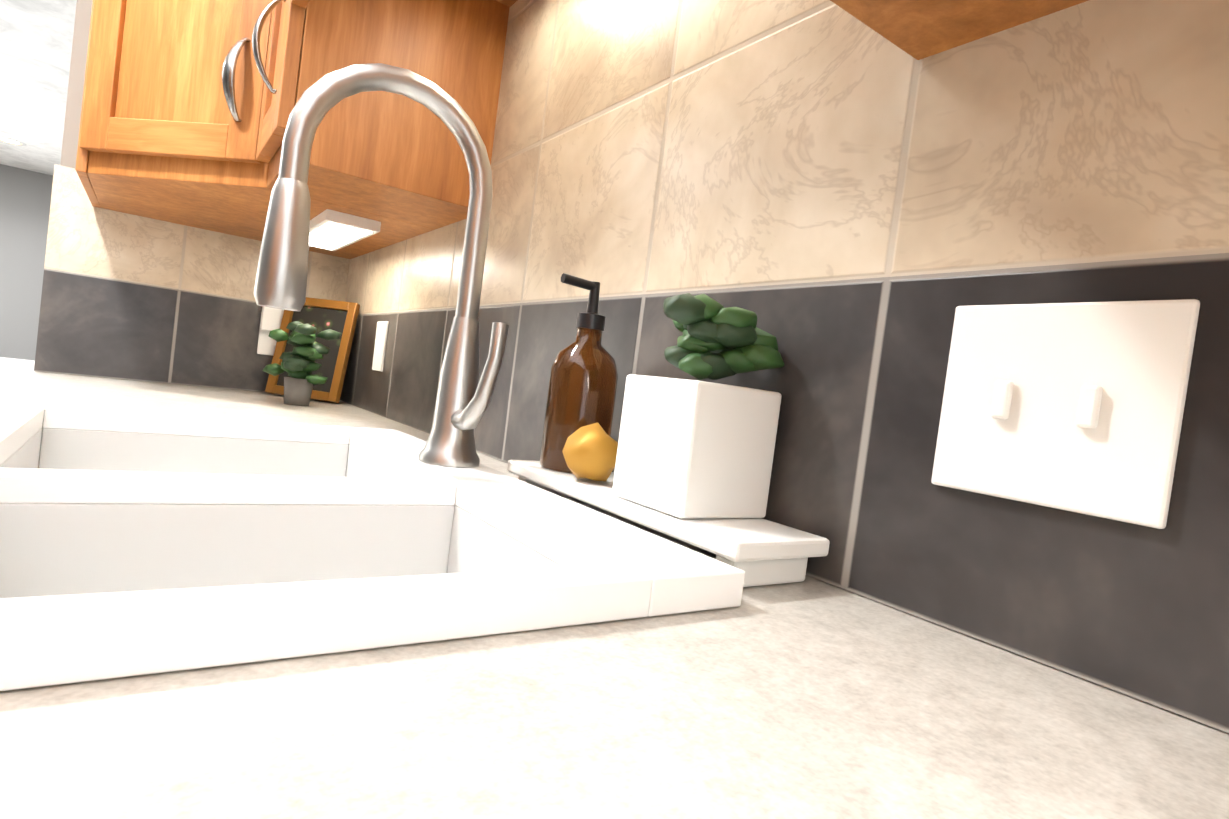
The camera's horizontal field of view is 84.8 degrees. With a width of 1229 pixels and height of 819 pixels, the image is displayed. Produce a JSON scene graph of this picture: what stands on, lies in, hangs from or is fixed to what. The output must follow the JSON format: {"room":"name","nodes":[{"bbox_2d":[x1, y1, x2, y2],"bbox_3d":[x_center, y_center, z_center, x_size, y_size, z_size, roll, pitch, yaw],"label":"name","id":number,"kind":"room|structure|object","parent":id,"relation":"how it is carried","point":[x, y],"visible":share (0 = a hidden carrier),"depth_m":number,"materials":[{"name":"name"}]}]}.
{"room":"kitchen","nodes":[
{"label":"kitchen","id":0,"kind":"room"},
{"bbox_2d":[0,164,52,359],"bbox_3d":[-5.542,-0.924,6.472,5.530,2.830,0.120,6,2,-35],"label":"wall","id":1,"kind":"structure","parent":0,"point":[25,199],"depth_m":6.33,"materials":[{"name":"grey paint"}]},
{"bbox_2d":[0,0,76,174],"bbox_3d":[-3.784,-1.997,3.919,5.770,0.100,6.080,6,2,-35],"label":"ceiling","id":2,"kind":"structure","parent":0,"point":[36,39],"depth_m":3.83,"materials":[{"name":"white paint"}]},
{"bbox_2d":[0,136,25,145],"bbox_3d":[-4.752,-2.109,5.289,0.206,0.006,0.206,6,2,-35],"label":"recessed light","id":3,"kind":"object","parent":2,"relation":"in","point":[10,141],"visible":0.98,"depth_m":5.30,"materials":[{"name":"white"}]},
{"bbox_2d":[47,0,258,391],"bbox_3d":[-1.152,-0.405,1.921,0.650,2.470,0.480,6,2,-35],"label":"wall","id":4,"kind":"structure","parent":0,"point":[76,82],"depth_m":1.54,"materials":[{"name":"grey paint"}]},
{"bbox_2d":[34,164,349,391],"bbox_3d":[-1.164,-0.317,1.917,0.658,0.471,0.489,6,2,-35],"label":"tile backsplash","id":5,"kind":"structure","parent":4,"relation":"attached to","point":[130,297],"depth_m":1.65,"materials":[{"name":"grey tile"}]},
{"bbox_2d":[257,306,283,355],"bbox_3d":[-0.899,-0.215,1.795,0.080,0.145,0.030,6,2,-35],"label":"outlet","id":6,"kind":"object","parent":5,"relation":"attached to","point":[271,319],"visible":0.38,"depth_m":1.78,"materials":[{"name":"white plastic"}]},
{"bbox_3d":[-1.578,1.034,-0.814,4.470,0.320,5.200,6,2,-35],"label":"floor","id":7,"kind":"structure","parent":0,"visible":0},
{"bbox_3d":[-0.565,0.544,-0.181,1.913,0.868,3.788,6,2,-35],"label":"base cabinet","id":8,"kind":"object","parent":7,"relation":"on","visible":0},
{"bbox_2d":[0,357,1228,818],"bbox_3d":[-0.640,0.070,-0.038,1.974,0.040,4.400,6,2,-35],"label":"countertop","id":9,"kind":"structure","parent":8,"relation":"on","point":[810,697],"depth_m":0.26,"materials":[{"name":"stone"}]},
{"bbox_2d":[262,321,341,405],"bbox_3d":[-0.708,-0.104,1.526,0.146,0.189,0.190,6,2,-35],"label":"plant","id":10,"kind":"object","parent":9,"relation":"on","point":[299,364],"visible":1,"depth_m":1.50,"materials":[{"name":"green plant"}]},
{"bbox_2d":[265,297,359,402],"bbox_3d":[-0.774,-0.157,1.729,0.200,0.258,0.062,8,2,10],"label":"picture frame","id":11,"kind":"object","parent":9,"relation":"on","point":[320,315],"visible":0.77,"depth_m":1.72,"materials":[{"name":"brown wood"}]},
{"bbox_2d":[0,403,744,690],"bbox_3d":[-0.320,0.153,0.608,0.444,0.213,0.740,6,2,-35],"label":"sink","id":12,"kind":"object","parent":9,"relation":"in","point":[132,543],"visible":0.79,"depth_m":0.49,"materials":[{"name":"white ceramic"}]},
{"bbox_2d":[254,63,508,466],"bbox_3d":[-0.217,-0.145,0.673,0.240,0.400,0.107,6,2,-35],"label":"faucet","id":13,"kind":"object","parent":9,"relation":"on","point":[463,397],"visible":1,"depth_m":0.69,"materials":[{"name":"silver metal"}]},
{"bbox_2d":[507,460,829,586],"bbox_3d":[0.021,0.094,0.625,0.100,0.036,0.355,6,2,-35],"label":"tray","id":14,"kind":"object","parent":9,"relation":"on","point":[759,551],"visible":0.65,"depth_m":0.50,"materials":[{"name":"white ceramic"}]},
{"bbox_2d":[540,273,617,472],"bbox_3d":[-0.034,-0.037,0.715,0.076,0.202,0.072,6,2,-35],"label":"soap bottle","id":15,"kind":"object","parent":14,"relation":"on","point":[583,380],"visible":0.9,"depth_m":0.69,"materials":[{"name":"brown glass"}]},
{"bbox_2d":[562,423,617,481],"bbox_3d":[-0.020,0.041,0.642,0.058,0.057,0.048,6,2,-35],"label":"lemon","id":16,"kind":"object","parent":14,"relation":"on","point":[589,451],"visible":0.98,"depth_m":0.63,"materials":[{"name":"yellow food"}]},
{"bbox_2d":[612,293,783,518],"bbox_3d":[0.071,-0.007,0.565,0.112,0.180,0.095,6,2,-35],"label":"planter","id":17,"kind":"object","parent":14,"relation":"on","point":[691,449],"visible":1,"depth_m":0.53,"materials":[{"name":"white ceramic"}]},
{"bbox_3d":[0.413,0.007,0.302,0.120,2.790,4.980,6,2,-35],"label":"wall","id":18,"kind":"structure","parent":0,"visible":0},
{"bbox_2d":[82,184,374,258],"bbox_3d":[-0.778,-0.904,1.519,0.584,0.970,0.482,6,2,-35],"label":"upper cabinet","id":19,"kind":"object","parent":18,"relation":"attached to","point":[132,205],"depth_m":1.55,"materials":[{"name":"brown wood"}]},
{"bbox_2d":[309,209,380,250],"bbox_3d":[-0.612,-0.381,1.454,0.100,0.021,0.400,6,2,-35],"label":"light","id":20,"kind":"object","parent":19,"relation":"attached to","point":[332,230],"visible":0.82,"depth_m":1.34,"materials":[{"name":"white plastic"}]},
{"bbox_2d":[75,0,410,249],"bbox_3d":[-0.596,-0.873,1.255,0.584,0.970,0.355,6,2,-35],"label":"upper cabinet","id":21,"kind":"object","parent":18,"relation":"attached to","point":[187,108],"depth_m":1.19,"materials":[{"name":"brown wood"}]},
{"bbox_2d":[211,0,517,237],"bbox_3d":[-0.371,-0.804,1.111,0.370,0.900,0.353,6,2,-35],"label":"upper cabinet","id":22,"kind":"object","parent":18,"relation":"attached to","point":[384,157],"depth_m":1.07,"materials":[{"name":"brown wood"}]},
{"bbox_2d":[340,0,1228,732],"bbox_3d":[0.368,-0.309,0.301,0.008,0.943,3.891,6,2,-35],"label":"tile backsplash","id":23,"kind":"structure","parent":18,"relation":"attached to","point":[850,210],"depth_m":0.50,"materials":[{"name":"beige tile"}]},
{"bbox_2d":[372,321,388,371],"bbox_3d":[-0.544,-0.147,1.562,0.006,0.115,0.075,6,2,-35],"label":"electrical outlet plate","id":24,"kind":"object","parent":23,"relation":"attached to","point":[380,346],"visible":1,"depth_m":1.55,"materials":[{"name":"white plastic"}]},
{"bbox_2d":[931,299,1199,528],"bbox_3d":[0.255,-0.004,0.398,0.012,0.120,0.127,6,2,-35],"label":"switch plate","id":25,"kind":"object","parent":23,"relation":"attached to","point":[1078,407],"visible":1,"depth_m":0.39,"materials":[{"name":"white plastic"}]},
{"bbox_2d":[830,0,1088,59],"bbox_3d":[0.399,-0.673,0.031,0.329,0.900,0.998,6,2,-35],"label":"upper cabinet","id":26,"kind":"object","parent":18,"relation":"attached to","point":[922,29],"depth_m":0.44,"materials":[{"name":"brown wood"}]}
]}

